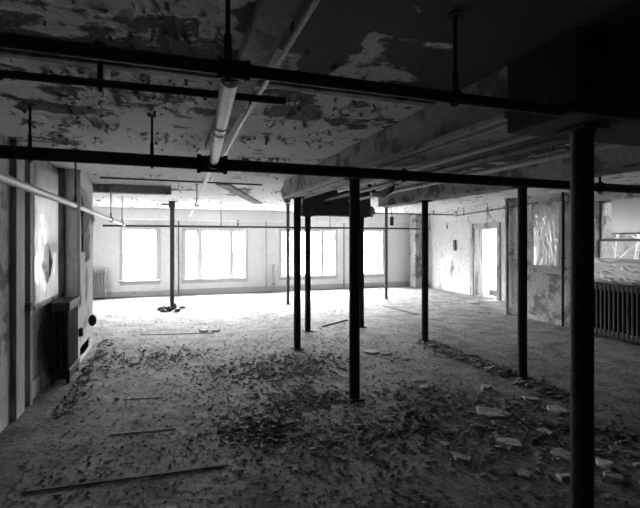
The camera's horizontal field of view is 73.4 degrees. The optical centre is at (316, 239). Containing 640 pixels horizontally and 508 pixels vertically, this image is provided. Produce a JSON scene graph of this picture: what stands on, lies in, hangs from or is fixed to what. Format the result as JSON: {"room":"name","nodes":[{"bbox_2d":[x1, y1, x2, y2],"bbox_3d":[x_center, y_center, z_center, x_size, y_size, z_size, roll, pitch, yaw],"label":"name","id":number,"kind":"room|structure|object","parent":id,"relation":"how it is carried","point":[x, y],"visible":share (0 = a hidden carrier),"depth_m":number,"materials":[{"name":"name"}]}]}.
{"room":"abandoned building interior","nodes":[
{"label":"abandoned building interior","id":0,"kind":"room"},
{"bbox_2d":[0,133,53,432],"bbox_3d":[-2.413,0.400,1.954,0.300,2.800,8.460,0,0,-19],"label":"wall","id":1,"kind":"structure","parent":0,"point":[42,323],"depth_m":4.21,"materials":[{"name":"grey paint"}]},
{"bbox_2d":[11,140,24,420],"bbox_3d":[-3.064,0.401,4.395,0.050,2.798,0.260,0,0,-19],"label":"trim","id":2,"kind":"structure","parent":1,"relation":"attached to","point":[17,166],"depth_m":4.31,"materials":[{"name":"paint"}]},
{"bbox_2d":[25,160,32,406],"bbox_3d":[-3.148,0.401,4.672,0.070,2.798,0.080,0,0,-19],"label":"trim","id":3,"kind":"structure","parent":1,"relation":"attached to","point":[28,166],"depth_m":4.64,"materials":[{"name":"paint"}]},
{"bbox_2d":[25,303,32,311],"bbox_3d":[-3.102,0.720,4.582,0.100,0.080,0.100,0,0,-19],"label":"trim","id":4,"kind":"structure","parent":1,"relation":"attached to","point":[28,306],"depth_m":4.55,"materials":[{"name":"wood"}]},
{"bbox_2d":[33,360,51,398],"bbox_3d":[-3.401,1.700,5.357,0.035,0.200,1.340,0,0,-19],"label":"baseboard","id":5,"kind":"structure","parent":1,"relation":"attached to","point":[40,380],"depth_m":5.18,"materials":[{"name":"paint"}]},
{"bbox_2d":[33,160,61,317],"bbox_3d":[-3.479,-0.045,5.415,0.215,1.870,1.320,0,0,-19],"label":"window","id":6,"kind":"structure","parent":1,"relation":"in","point":[38,308],"depth_m":5.33,"materials":[{"name":"paint"}]},
{"bbox_2d":[35,161,57,303],"bbox_3d":[-3.396,-0.090,5.428,0.023,1.660,1.090,0,0,-19],"label":"plastic sheet","id":7,"kind":"object","parent":6,"relation":"attached to","point":[46,210],"visible":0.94,"depth_m":5.29,"materials":[{"name":"white plastic"}]},
{"bbox_2d":[56,168,64,299],"bbox_3d":[-3.583,0.401,5.990,0.100,2.798,0.055,0,0,-19],"label":"trim","id":8,"kind":"structure","parent":1,"relation":"attached to","point":[61,171],"depth_m":5.97,"materials":[{"name":"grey wood"}]},
{"bbox_2d":[93,219,485,291],"bbox_3d":[0.026,0.400,15.822,15.500,2.800,0.320,0,0,-19],"label":"wall","id":9,"kind":"structure","parent":0,"point":[106,240],"depth_m":14.88,"materials":[{"name":"paint"}]},
{"bbox_2d":[119,227,160,284],"bbox_3d":[-5.658,0.485,13.746,1.260,1.890,0.215,0,0,-19],"label":"window","id":10,"kind":"structure","parent":9,"relation":"in","point":[138,281],"depth_m":13.74,"materials":[{"name":"white paint"}]},
{"bbox_2d":[181,227,248,282],"bbox_3d":[-3.437,0.495,14.514,2.240,1.870,0.230,0,0,-19],"label":"window","id":11,"kind":"structure","parent":9,"relation":"in","point":[199,279],"depth_m":14.51,"materials":[{"name":"white paint"}]},
{"bbox_2d":[93,207,409,223],"bbox_3d":[-1.532,-0.820,14.971,11.800,0.360,0.280,0,0,-19],"label":"trim","id":12,"kind":"structure","parent":9,"relation":"attached to","point":[128,213],"depth_m":14.26,"materials":[{"name":"paint"}]},
{"bbox_2d":[93,281,409,297],"bbox_3d":[-1.572,1.710,15.089,11.760,0.180,0.030,0,0,-19],"label":"baseboard","id":13,"kind":"structure","parent":9,"relation":"attached to","point":[401,283],"depth_m":14.63,"materials":[{"name":"white paint"}]},
{"bbox_2d":[278,228,338,279],"bbox_3d":[-0.315,0.495,15.583,2.280,1.870,0.230,0,0,-19],"label":"window","id":14,"kind":"structure","parent":9,"relation":"in","point":[321,275],"depth_m":15.68,"materials":[{"name":"white paint"}]},
{"bbox_2d":[364,229,384,277],"bbox_3d":[2.053,0.485,16.386,1.200,1.890,0.215,0,0,-19],"label":"window","id":15,"kind":"structure","parent":9,"relation":"in","point":[366,274],"depth_m":16.48,"materials":[{"name":"white paint"}]},
{"bbox_2d":[410,214,421,287],"bbox_3d":[3.900,0.401,16.456,0.540,2.799,0.410,0,0,-19],"label":"chase","id":16,"kind":"object","parent":9,"relation":"attached to","point":[415,220],"visible":0.62,"depth_m":16.25,"materials":[{"name":"paint"}]},
{"bbox_2d":[0,283,639,507],"bbox_3d":[2.628,1.900,7.913,15.700,0.200,16.970,0,0,-19],"label":"floor","id":17,"kind":"structure","parent":0,"point":[616,361],"depth_m":4.58,"materials":[{"name":"grey concrete"}]},
{"bbox_2d":[50,296,79,384],"bbox_3d":[-3.331,1.290,5.717,0.220,1.020,0.758,0,0,-19],"label":"radiator","id":18,"kind":"object","parent":17,"relation":"on","point":[65,359],"visible":1,"depth_m":5.39,"materials":[{"name":"metal"}]},
{"bbox_2d":[65,169,93,361],"bbox_3d":[-3.828,0.400,6.633,0.654,2.800,1.310,0,0,-19],"label":"wall pier","id":19,"kind":"object","parent":17,"relation":"on","point":[85,308],"visible":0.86,"depth_m":6.40,"materials":[{"name":"grey paint"}]},
{"bbox_2d":[77,170,80,295],"bbox_3d":[-3.397,-0.099,6.126,0.040,1.798,0.068,0,0,-19],"label":"trim","id":20,"kind":"structure","parent":19,"relation":"attached to","point":[78,171],"depth_m":6.10,"materials":[{"name":"paint"}]},
{"bbox_2d":[79,327,83,336],"bbox_3d":[-3.433,1.340,6.245,0.050,0.120,0.080,0,0,-19],"label":"outlet box","id":21,"kind":"object","parent":19,"relation":"attached to","point":[81,330],"visible":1,"depth_m":6.21,"materials":[{"name":"metal"}]},
{"bbox_2d":[88,314,96,325],"bbox_3d":[-3.575,1.278,6.830,0.115,0.187,0.122,0,0,-19],"label":"wall fixture","id":22,"kind":"object","parent":19,"relation":"attached to","point":[92,319],"visible":1,"depth_m":6.79,"materials":[{"name":"metal"}]},
{"bbox_2d":[93,268,110,298],"bbox_3d":[-6.661,1.340,13.172,0.624,0.920,0.183,0,0,-19],"label":"radiator","id":23,"kind":"object","parent":17,"relation":"on","point":[96,272],"visible":0.78,"depth_m":13.11,"materials":[{"name":"silver metal"}]},
{"bbox_2d":[24,463,227,492],"bbox_3d":[-1.399,1.796,3.248,1.422,0.008,0.031,0,0,-15],"label":"wood lath","id":24,"kind":"object","parent":17,"relation":"on","point":[226,464],"visible":1,"depth_m":3.22,"materials":[{"name":"grey wood"}]},
{"bbox_2d":[110,428,175,434],"bbox_3d":[-1.627,1.797,4.023,0.582,0.005,0.013,0,0,-13],"label":"wood lath","id":25,"kind":"object","parent":17,"relation":"on","point":[173,428],"visible":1,"depth_m":4.02,"materials":[{"name":"grey wood"}]},
{"bbox_2d":[123,397,163,399],"bbox_3d":[-1.966,1.797,4.865,0.441,0.005,0.013,0,0,-10],"label":"wood lath","id":26,"kind":"object","parent":17,"relation":"on","point":[154,397],"visible":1,"depth_m":4.86,"materials":[{"name":"grey wood"}]},
{"bbox_2d":[161,201,175,309],"bbox_3d":[-3.830,0.400,11.076,0.348,2.800,0.176,0,0,-19],"label":"column","id":27,"kind":"structure","parent":17,"relation":"on","point":[171,204],"depth_m":11.06,"materials":[{"name":"black metal"}]},
{"bbox_2d":[140,332,214,334],"bbox_3d":[-2.664,1.796,8.216,1.391,0.008,0.030,0,0,-7],"label":"wood lath","id":28,"kind":"object","parent":17,"relation":"on","point":[212,332],"visible":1,"depth_m":8.22,"materials":[{"name":"grey wood"}]},
{"bbox_2d":[178,221,178,294],"bbox_3d":[-4.517,0.585,13.991,0.059,2.430,0.059,0,0,-19],"label":"riser pipe","id":29,"kind":"object","parent":17,"relation":"on","point":[178,221],"visible":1,"depth_m":13.97,"materials":[{"name":"grey metal"}]},
{"bbox_2d":[265,222,266,291],"bbox_3d":[-1.775,0.585,14.930,0.059,2.430,0.059,0,0,-19],"label":"riser pipe","id":30,"kind":"object","parent":17,"relation":"on","point":[265,222],"visible":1,"depth_m":14.91,"materials":[{"name":"grey metal"}]},
{"bbox_2d":[272,264,274,291],"bbox_3d":[-1.518,1.325,14.976,0.135,0.950,0.135,0,0,-19],"label":"riser pipe","id":31,"kind":"object","parent":17,"relation":"on","point":[273,265],"visible":1,"depth_m":14.94,"materials":[{"name":"grey metal"}]},
{"bbox_2d":[285,204,290,304],"bbox_3d":[-0.812,0.400,12.004,0.144,2.800,0.144,0,0,-19],"label":"column","id":32,"kind":"structure","parent":17,"relation":"on","point":[287,205],"depth_m":11.96,"materials":[{"name":"metal"}]},
{"bbox_2d":[290,197,303,349],"bbox_3d":[-0.326,0.550,7.097,0.186,2.500,0.186,0,0,-19],"label":"column","id":33,"kind":"structure","parent":17,"relation":"on","point":[297,201],"depth_m":7.04,"materials":[{"name":"black metal"}]},
{"bbox_2d":[302,215,312,331],"bbox_3d":[-0.183,0.660,8.499,0.186,2.280,0.186,0,0,-19],"label":"column","id":34,"kind":"structure","parent":17,"relation":"on","point":[307,218],"depth_m":8.45,"materials":[{"name":"black metal"}]},
{"bbox_2d":[4,287,639,507],"bbox_3d":[1.120,1.769,8.625,10.536,0.062,13.038,0,0,-19],"label":"debris","id":35,"kind":"object","parent":17,"relation":"on","point":[563,394],"visible":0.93,"depth_m":4.15,"materials":[{"name":"paint"}]},
{"bbox_2d":[321,319,347,326],"bbox_3d":[0.389,1.790,9.264,0.030,0.020,0.964,0,0,36],"label":"wood lath","id":36,"kind":"object","parent":17,"relation":"on","point":[345,319],"visible":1,"depth_m":9.22,"materials":[{"name":"grey wood"}]},
{"bbox_2d":[343,223,344,288],"bbox_3d":[0.999,0.585,15.880,0.059,2.430,0.059,0,0,-19],"label":"riser pipe","id":37,"kind":"object","parent":17,"relation":"on","point":[343,223],"visible":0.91,"depth_m":15.87,"materials":[{"name":"grey metal"}]},
{"bbox_2d":[343,178,364,401],"bbox_3d":[0.425,0.550,4.870,0.192,2.500,0.192,0,0,-19],"label":"column","id":38,"kind":"structure","parent":17,"relation":"on","point":[354,183],"depth_m":4.82,"materials":[{"name":"black metal"}]},
{"bbox_2d":[360,217,366,327],"bbox_3d":[0.915,0.660,8.875,0.186,2.280,0.186,0,0,-19],"label":"column","id":39,"kind":"structure","parent":17,"relation":"on","point":[361,218],"depth_m":8.82,"materials":[{"name":"black metal"}]},
{"bbox_2d":[363,349,378,353],"bbox_3d":[0.862,1.789,6.894,0.287,0.022,0.225,0,0,36],"label":"plaster slab","id":40,"kind":"object","parent":17,"relation":"on","point":[370,351],"visible":1,"depth_m":6.84,"materials":[{"name":"white paint"}]},
{"bbox_2d":[383,207,388,298],"bbox_3d":[2.114,0.400,13.090,0.144,2.800,0.144,0,0,-19],"label":"column","id":41,"kind":"structure","parent":17,"relation":"on","point":[386,208],"depth_m":13.06,"materials":[{"name":"grey metal"}]},
{"bbox_2d":[419,384,427,390],"bbox_3d":[1.302,1.783,5.216,0.105,0.032,0.200,0,0,27],"label":"plaster slab","id":42,"kind":"object","parent":17,"relation":"on","point":[422,387],"visible":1,"depth_m":5.17,"materials":[{"name":"grey paint"}]},
{"bbox_2d":[418,200,431,341],"bbox_3d":[1.930,0.550,7.669,0.186,2.500,0.186,0,0,-19],"label":"column","id":43,"kind":"structure","parent":17,"relation":"on","point":[424,202],"depth_m":7.62,"materials":[{"name":"black metal"}]},
{"bbox_2d":[439,440,448,446],"bbox_3d":[1.120,1.791,3.776,0.088,0.018,0.091,0,0,33],"label":"plaster slab","id":44,"kind":"object","parent":17,"relation":"on","point":[443,443],"visible":1,"depth_m":3.77,"materials":[{"name":"grey paint"}]},
{"bbox_2d":[453,454,471,462],"bbox_3d":[1.195,1.786,3.525,0.148,0.028,0.091,0,0,25],"label":"plaster slab","id":45,"kind":"object","parent":17,"relation":"on","point":[462,457],"visible":1,"depth_m":3.50,"materials":[{"name":"grey paint"}]},
{"bbox_2d":[464,301,479,303],"bbox_3d":[4.421,1.782,12.244,0.339,0.035,0.303,0,0,-32],"label":"plaster slab","id":46,"kind":"object","parent":17,"relation":"on","point":[468,302],"visible":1,"depth_m":12.19,"materials":[{"name":"white paint"}]},
{"bbox_2d":[438,346,508,369],"bbox_3d":[2.347,1.794,6.556,0.071,0.012,1.434,0,0,-23],"label":"wood lath","id":47,"kind":"object","parent":17,"relation":"on","point":[438,346],"visible":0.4,"depth_m":6.31,"materials":[{"name":"grey wood"}]},
{"bbox_2d":[473,423,484,428],"bbox_3d":[1.560,1.787,4.131,0.114,0.026,0.059,0,0,30],"label":"plaster slab","id":48,"kind":"object","parent":17,"relation":"on","point":[477,425],"visible":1,"depth_m":4.12,"materials":[{"name":"grey paint"}]},
{"bbox_2d":[480,384,491,389],"bbox_3d":[2.039,1.784,5.217,0.162,0.030,0.125,0,0,-35],"label":"plaster slab","id":49,"kind":"object","parent":17,"relation":"on","point":[483,386],"visible":1,"depth_m":5.19,"materials":[{"name":"grey paint"}]},
{"bbox_2d":[481,299,501,301],"bbox_3d":[5.142,1.791,12.669,0.584,0.018,0.372,0,0,28],"label":"plaster slab","id":50,"kind":"object","parent":17,"relation":"on","point":[483,299],"visible":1,"depth_m":12.65,"materials":[{"name":"white paint"}]},
{"bbox_2d":[476,406,508,417],"bbox_3d":[1.823,1.791,4.456,0.316,0.017,0.251,0,0,20],"label":"plaster slab","id":51,"kind":"object","parent":17,"relation":"on","point":[489,411],"visible":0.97,"depth_m":4.47,"materials":[{"name":"grey paint"}]},
{"bbox_2d":[489,289,495,295],"bbox_3d":[5.911,1.710,13.915,0.400,0.180,0.500,0,0,-19],"label":"wooden step","id":52,"kind":"structure","parent":17,"relation":"on","point":[491,291],"depth_m":13.93,"materials":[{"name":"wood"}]},
{"bbox_2d":[500,410,510,415],"bbox_3d":[1.933,1.784,4.414,0.083,0.030,0.119,0,0,1],"label":"plaster slab","id":53,"kind":"object","parent":17,"relation":"on","point":[503,412],"visible":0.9,"depth_m":4.39,"materials":[{"name":"grey paint"}]},
{"bbox_2d":[503,198,510,314],"bbox_3d":[4.602,0.400,10.391,0.134,2.800,0.134,0,0,-19],"label":"column","id":54,"kind":"structure","parent":17,"relation":"on","point":[506,199],"depth_m":10.35,"materials":[{"name":"metal"}]},
{"bbox_2d":[495,437,522,447],"bbox_3d":[1.695,1.790,3.801,0.213,0.019,0.180,0,0,7],"label":"plaster slab","id":55,"kind":"object","parent":17,"relation":"on","point":[504,441],"visible":1,"depth_m":3.79,"materials":[{"name":"grey paint"}]},
{"bbox_2d":[511,187,532,379],"bbox_3d":[2.687,0.550,5.613,0.186,2.500,0.186,0,0,-19],"label":"column","id":56,"kind":"structure","parent":17,"relation":"on","point":[521,191],"depth_m":5.57,"materials":[{"name":"black metal"}]},
{"bbox_2d":[518,468,532,478],"bbox_3d":[1.597,1.790,3.293,0.100,0.020,0.101,0,0,39],"label":"plaster slab","id":57,"kind":"object","parent":17,"relation":"on","point":[523,473],"visible":1,"depth_m":3.27,"materials":[{"name":"grey paint"}]},
{"bbox_2d":[522,395,540,400],"bbox_3d":[2.426,1.789,4.865,0.181,0.022,0.117,0,0,17],"label":"plaster slab","id":58,"kind":"object","parent":17,"relation":"on","point":[526,397],"visible":1,"depth_m":4.83,"materials":[{"name":"grey paint"}]},
{"bbox_2d":[536,427,551,434],"bbox_3d":[2.136,1.792,4.014,0.117,0.016,0.140,0,0,-22],"label":"plaster slab","id":59,"kind":"object","parent":17,"relation":"on","point":[548,432],"visible":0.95,"depth_m":4.03,"materials":[{"name":"grey paint"}]},
{"bbox_2d":[547,405,568,414],"bbox_3d":[2.531,1.786,4.524,0.188,0.028,0.267,0,0,20],"label":"plaster slab","id":60,"kind":"object","parent":17,"relation":"on","point":[557,410],"visible":1,"depth_m":4.48,"materials":[{"name":"grey paint"}]},
{"bbox_2d":[551,448,569,461],"bbox_3d":[2.049,1.789,3.555,0.168,0.021,0.238,0,0,-18],"label":"plaster slab","id":61,"kind":"object","parent":17,"relation":"on","point":[555,452],"visible":0.62,"depth_m":3.58,"materials":[{"name":"grey paint"}]},
{"bbox_2d":[556,470,569,480],"bbox_3d":[1.881,1.784,3.251,0.148,0.031,0.114,0,0,-21],"label":"plaster slab","id":62,"kind":"object","parent":17,"relation":"on","point":[563,475],"visible":0.76,"depth_m":3.24,"materials":[{"name":"grey paint"}]},
{"bbox_2d":[561,192,564,326],"bbox_3d":[5.108,0.401,8.915,0.070,2.799,0.070,0,0,-19],"label":"riser pipe","id":63,"kind":"object","parent":17,"relation":"on","point":[562,193],"visible":1,"depth_m":8.89,"materials":[{"name":"metal"}]},
{"bbox_2d":[556,123,609,507],"bbox_3d":[1.425,0.600,2.306,0.176,2.400,0.176,0,0,-19],"label":"column","id":64,"kind":"structure","parent":17,"relation":"on","point":[581,135],"depth_m":2.26,"materials":[{"name":"black metal"}]},
{"bbox_2d":[596,457,613,469],"bbox_3d":[2.284,1.782,3.423,0.130,0.036,0.140,0,0,45],"label":"plaster slab","id":65,"kind":"object","parent":17,"relation":"on","point":[605,464],"visible":0.96,"depth_m":3.40,"materials":[{"name":"grey paint"}]},
{"bbox_2d":[603,470,624,482],"bbox_3d":[2.237,1.783,3.242,0.114,0.033,0.141,0,0,-31],"label":"plaster slab","id":66,"kind":"object","parent":17,"relation":"on","point":[610,475],"visible":1,"depth_m":3.22,"materials":[{"name":"grey paint"}]},
{"bbox_2d":[594,282,639,342],"bbox_3d":[5.387,1.300,7.729,0.220,1.000,1.282,0,0,-19],"label":"radiator","id":67,"kind":"object","parent":17,"relation":"on","point":[616,306],"visible":0.84,"depth_m":7.61,"materials":[{"name":"metal"}]},
{"bbox_2d":[0,0,639,213],"bbox_3d":[2.628,-1.100,7.913,15.700,0.200,16.970,0,0,-19],"label":"ceiling","id":68,"kind":"structure","parent":0,"point":[371,37],"depth_m":2.56,"materials":[{"name":"paint"}]},
{"bbox_2d":[0,148,125,225],"bbox_3d":[-2.970,-0.661,5.616,0.097,0.676,10.551,0,0,-20],"label":"pipe","id":69,"kind":"object","parent":68,"relation":"hanging from","point":[7,179],"visible":0.96,"depth_m":3.71,"materials":[{"name":"white metal"}]},
{"bbox_2d":[93,184,170,194],"bbox_3d":[-3.607,-0.924,7.802,1.810,0.149,0.200,0,0,-19],"label":"ceiling beam","id":70,"kind":"structure","parent":68,"relation":"attached to","point":[97,188],"depth_m":7.80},
{"bbox_2d":[0,43,285,104],"bbox_3d":[-1.201,-0.880,2.182,2.121,0.238,0.078,0,0,-17],"label":"pipe","id":71,"kind":"object","parent":68,"relation":"hanging from","point":[99,82],"visible":0.94,"depth_m":2.21,"materials":[{"name":"metal"}]},
{"bbox_2d":[100,177,261,185],"bbox_3d":[-2.218,-0.990,7.270,2.620,0.019,0.051,0,0,-21],"label":"batten","id":72,"kind":"object","parent":68,"relation":"attached to","point":[100,177],"visible":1,"depth_m":7.19,"materials":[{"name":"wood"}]},
{"bbox_2d":[189,172,210,215],"bbox_3d":[-2.060,-0.800,7.354,0.108,0.398,7.752,0,0,-18],"label":"pipe","id":73,"kind":"object","parent":68,"relation":"hanging from","point":[207,175],"visible":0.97,"depth_m":5.70,"materials":[{"name":"metal"}]},
{"bbox_2d":[0,48,435,106],"bbox_3d":[-0.696,-0.985,2.573,3.250,0.029,0.080,0,0,-19],"label":"batten","id":74,"kind":"object","parent":68,"relation":"attached to","point":[10,53],"visible":0.88,"depth_m":2.52,"materials":[{"name":"black wood"}]},
{"bbox_2d":[216,184,261,203],"bbox_3d":[-1.631,-0.985,9.560,0.221,0.029,4.069,0,0,1],"label":"batten","id":75,"kind":"object","parent":68,"relation":"attached to","point":[228,187],"visible":0.89,"depth_m":8.80,"materials":[{"name":"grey wood"}]},
{"bbox_2d":[205,0,303,149],"bbox_3d":[-0.396,-0.970,2.454,0.160,0.059,4.300,0,0,-19],"label":"batten","id":76,"kind":"object","parent":68,"relation":"attached to","point":[270,20],"visible":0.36,"depth_m":1.99,"materials":[{"name":"grey wood"}]},
{"bbox_2d":[210,0,319,181],"bbox_3d":[-0.711,-0.953,3.773,0.058,0.092,6.201,0,0,-18],"label":"conduit","id":77,"kind":"object","parent":68,"relation":"attached to","point":[294,33],"visible":0.75,"depth_m":2.06,"materials":[{"name":"grey metal"}]},
{"bbox_2d":[103,202,447,229],"bbox_3d":[-0.520,-0.653,12.030,9.909,0.692,0.086,0,0,-19],"label":"pipe","id":78,"kind":"object","parent":68,"relation":"hanging from","point":[220,226],"visible":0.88,"depth_m":11.47,"materials":[{"name":"grey metal"}]},
{"bbox_2d":[0,0,562,115],"bbox_3d":[-0.378,-0.788,1.581,3.289,0.422,0.143,0,0,-19],"label":"pipe","id":79,"kind":"object","parent":68,"relation":"hanging from","point":[230,72],"visible":1,"depth_m":1.59,"materials":[{"name":"metal"}]},
{"bbox_2d":[209,81,237,164],"bbox_3d":[-0.585,-0.632,2.559,0.084,0.084,1.834,0,0,-16],"label":"pipe","id":80,"kind":"object","parent":79,"relation":"attached to","point":[226,96],"visible":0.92,"depth_m":2.15,"materials":[{"name":"grey metal"}]},
{"bbox_2d":[0,0,569,212],"bbox_3d":[0.728,-0.974,8.229,11.357,0.052,13.749,0,0,-19],"label":"peeling paint","id":81,"kind":"object","parent":68,"relation":"attached to","point":[117,98],"visible":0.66,"depth_m":3.01,"materials":[{"name":"grey paint"}]},
{"bbox_2d":[0,103,639,193],"bbox_3d":[1.798,-0.776,4.473,9.280,0.446,0.240,0,0,-19],"label":"pipe","id":82,"kind":"object","parent":68,"relation":"hanging from","point":[201,163],"visible":0.87,"depth_m":3.69,"materials":[{"name":"metal"}]},
{"bbox_2d":[301,190,370,216],"bbox_3d":[0.369,-0.740,8.709,1.460,0.519,0.280,0,0,-19],"label":"header","id":83,"kind":"object","parent":68,"relation":"attached to","point":[316,205],"visible":0.63,"depth_m":8.54,"materials":[{"name":"grey paint"}]},
{"bbox_2d":[370,206,374,216],"bbox_3d":[1.128,-0.592,8.945,0.162,0.251,0.162,0,0,10],"label":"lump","id":84,"kind":"object","parent":83,"relation":"attached to","point":[372,207],"visible":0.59,"depth_m":8.89,"materials":[{"name":"grey"}]},
{"bbox_2d":[390,207,393,225],"bbox_3d":[2.176,-0.709,12.477,0.110,0.578,0.110,0,0,-19],"label":"junction box","id":85,"kind":"object","parent":68,"relation":"hanging from","point":[391,217],"visible":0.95,"depth_m":12.44,"materials":[{"name":"metal"}]},
{"bbox_2d":[282,66,515,199],"bbox_3d":[0.419,-0.843,4.911,0.385,0.313,5.120,0,0,-19],"label":"ceiling beam","id":86,"kind":"structure","parent":68,"relation":"attached to","point":[438,130],"depth_m":3.32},
{"bbox_2d":[281,185,290,203],"bbox_3d":[-0.520,-0.809,7.385,0.193,0.376,0.201,0,0,25],"label":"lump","id":87,"kind":"object","parent":86,"relation":"attached to","point":[286,201],"visible":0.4,"depth_m":7.33,"materials":[{"name":"grey"}]},
{"bbox_2d":[375,210,453,214],"bbox_3d":[2.985,-0.912,14.128,3.600,0.174,0.070,0,0,-19],"label":"pipe","id":88,"kind":"object","parent":68,"relation":"hanging from","point":[433,210],"visible":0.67,"depth_m":14.21,"materials":[{"name":"grey metal"}]},
{"bbox_2d":[455,202,536,215],"bbox_3d":[4.641,-0.880,11.683,0.076,0.238,4.919,0,0,-2],"label":"pipe","id":89,"kind":"object","parent":68,"relation":"hanging from","point":[487,210],"visible":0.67,"depth_m":11.56,"materials":[{"name":"grey metal"}]},
{"bbox_2d":[378,143,639,206],"bbox_3d":[2.461,-0.850,6.180,0.360,0.299,6.200,0,0,-19],"label":"ceiling beam","id":90,"kind":"structure","parent":68,"relation":"attached to","point":[625,158],"depth_m":5.22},
{"bbox_2d":[428,206,504,300],"bbox_3d":[5.208,0.400,14.055,0.360,2.800,6.380,0,0,-19],"label":"wall","id":91,"kind":"structure","parent":0,"point":[448,268],"depth_m":14.83,"materials":[{"name":"white paint"}]},
{"bbox_2d":[453,240,455,249],"bbox_3d":[4.742,0.180,14.767,0.059,0.360,0.110,0,0,-19],"label":"wall box","id":92,"kind":"object","parent":91,"relation":"attached to","point":[454,241],"visible":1,"depth_m":14.73,"materials":[{"name":"grey paint"}]},
{"bbox_2d":[469,222,500,300],"bbox_3d":[5.396,0.635,13.459,0.390,2.330,1.370,0,0,-19],"label":"door","id":93,"kind":"structure","parent":91,"relation":"in","point":[475,230],"depth_m":13.90,"materials":[{"name":"paint"}]},
{"bbox_2d":[486,229,495,283],"bbox_3d":[8.338,0.400,15.010,0.300,2.800,6.600,0,0,-19],"label":"wall","id":94,"kind":"structure","parent":0,"point":[490,233],"depth_m":17.78,"materials":[{"name":"paint"}]},
{"bbox_2d":[509,183,639,321],"bbox_3d":[6.417,0.400,5.801,0.300,2.800,10.020,0,0,-19],"label":"wall","id":95,"kind":"structure","parent":0,"point":[543,289],"depth_m":9.42,"materials":[{"name":"paint"}]},
{"bbox_2d":[336,134,518,189],"bbox_3d":[0.945,-0.780,4.525,0.087,0.087,4.050,0,0,-19],"label":"pipe","id":96,"kind":"object","parent":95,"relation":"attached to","point":[516,134],"visible":0.02,"depth_m":3.69,"materials":[{"name":"grey metal"}]},
{"bbox_2d":[338,135,538,192],"bbox_3d":[1.048,-0.770,4.719,0.064,0.064,4.350,0,0,-19],"label":"pipe","id":97,"kind":"object","parent":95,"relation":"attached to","point":[522,137],"visible":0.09,"depth_m":3.83,"materials":[{"name":"grey metal"}]},
{"bbox_2d":[348,143,622,201],"bbox_3d":[1.629,-0.780,5.800,0.075,0.075,6.020,0,0,-19],"label":"pipe","id":98,"kind":"object","parent":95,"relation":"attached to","point":[603,146],"visible":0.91,"depth_m":4.45,"materials":[{"name":"grey metal"}]},
{"bbox_2d":[509,310,569,326],"bbox_3d":[6.245,1.745,5.795,0.030,0.110,9.920,0,0,-19],"label":"baseboard","id":99,"kind":"structure","parent":95,"relation":"attached to","point":[512,312],"depth_m":9.42,"materials":[{"name":"paint"}]},
{"bbox_2d":[529,201,564,274],"bbox_3d":[5.070,-0.045,9.388,0.215,1.550,0.900,0,0,-19],"label":"window","id":100,"kind":"structure","parent":95,"relation":"in","point":[538,269],"depth_m":9.42,"materials":[{"name":"paint"}]},
{"bbox_2d":[534,205,558,266],"bbox_3d":[4.979,-0.083,9.363,0.044,1.334,0.670,0,0,-19],"label":"plastic sheet","id":101,"kind":"object","parent":100,"relation":"on","point":[546,218],"visible":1,"depth_m":9.33,"materials":[{"name":"plastic"}]},
{"bbox_2d":[507,27,639,146],"bbox_3d":[3.978,-0.799,3.184,5.990,0.399,0.448,0,0,-19],"label":"ceiling beam","id":102,"kind":"structure","parent":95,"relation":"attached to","point":[594,76],"depth_m":2.11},
{"bbox_2d":[324,138,569,201],"bbox_3d":[1.129,-0.780,5.592,0.087,0.087,5.950,0,0,-19],"label":"pipe","id":103,"kind":"object","parent":102,"relation":"attached to","point":[553,141],"visible":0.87,"depth_m":4.12,"materials":[{"name":"grey metal"}]},
{"bbox_2d":[368,184,394,197],"bbox_3d":[0.979,-0.780,6.465,0.110,0.291,1.242,0,0,-13],"label":"pipe lagging","id":104,"kind":"object","parent":103,"relation":"hanging from","point":[387,191],"visible":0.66,"depth_m":6.34,"materials":[{"name":"fabric"}]},
{"bbox_2d":[594,193,639,285],"bbox_3d":[5.622,0.025,7.775,0.215,1.770,1.430,0,0,-19],"label":"window","id":105,"kind":"structure","parent":95,"relation":"in","point":[606,197],"depth_m":8.13,"materials":[{"name":"paint"}]},
{"bbox_2d":[594,258,639,282],"bbox_3d":[5.530,0.550,7.754,0.045,0.420,1.190,0,0,-19],"label":"plastic sheet","id":106,"kind":"object","parent":105,"relation":"attached to","point":[610,269],"visible":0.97,"depth_m":7.86,"materials":[{"name":"clear plastic"}]},
{"bbox_2d":[611,196,639,233],"bbox_3d":[5.620,-0.438,7.590,0.024,0.666,0.840,0,0,-19],"label":"roller blind","id":107,"kind":"object","parent":105,"relation":"attached to","point":[625,211],"visible":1,"depth_m":7.74,"materials":[{"name":"fabric"}]},
{"label":"outside","id":108,"kind":"structure","parent":0,"visible":0},
{"bbox_2d":[607,234,639,258],"bbox_3d":[6.556,1.762,9.399,1.472,6.088,1.591,0,0,-3],"label":"bare shrub","id":109,"kind":"object","parent":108,"point":[637,242],"visible":0.06,"depth_m":9.12,"materials":[{"name":"white plant"}]},
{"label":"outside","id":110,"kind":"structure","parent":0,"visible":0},
{"bbox_2d":[607,202,639,258],"bbox_3d":[7.530,-1.700,10.886,5.099,13.000,0.219,0,0,-19],"label":"sky","id":111,"kind":"structure","parent":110,"point":[624,245],"depth_m":10.81,"materials":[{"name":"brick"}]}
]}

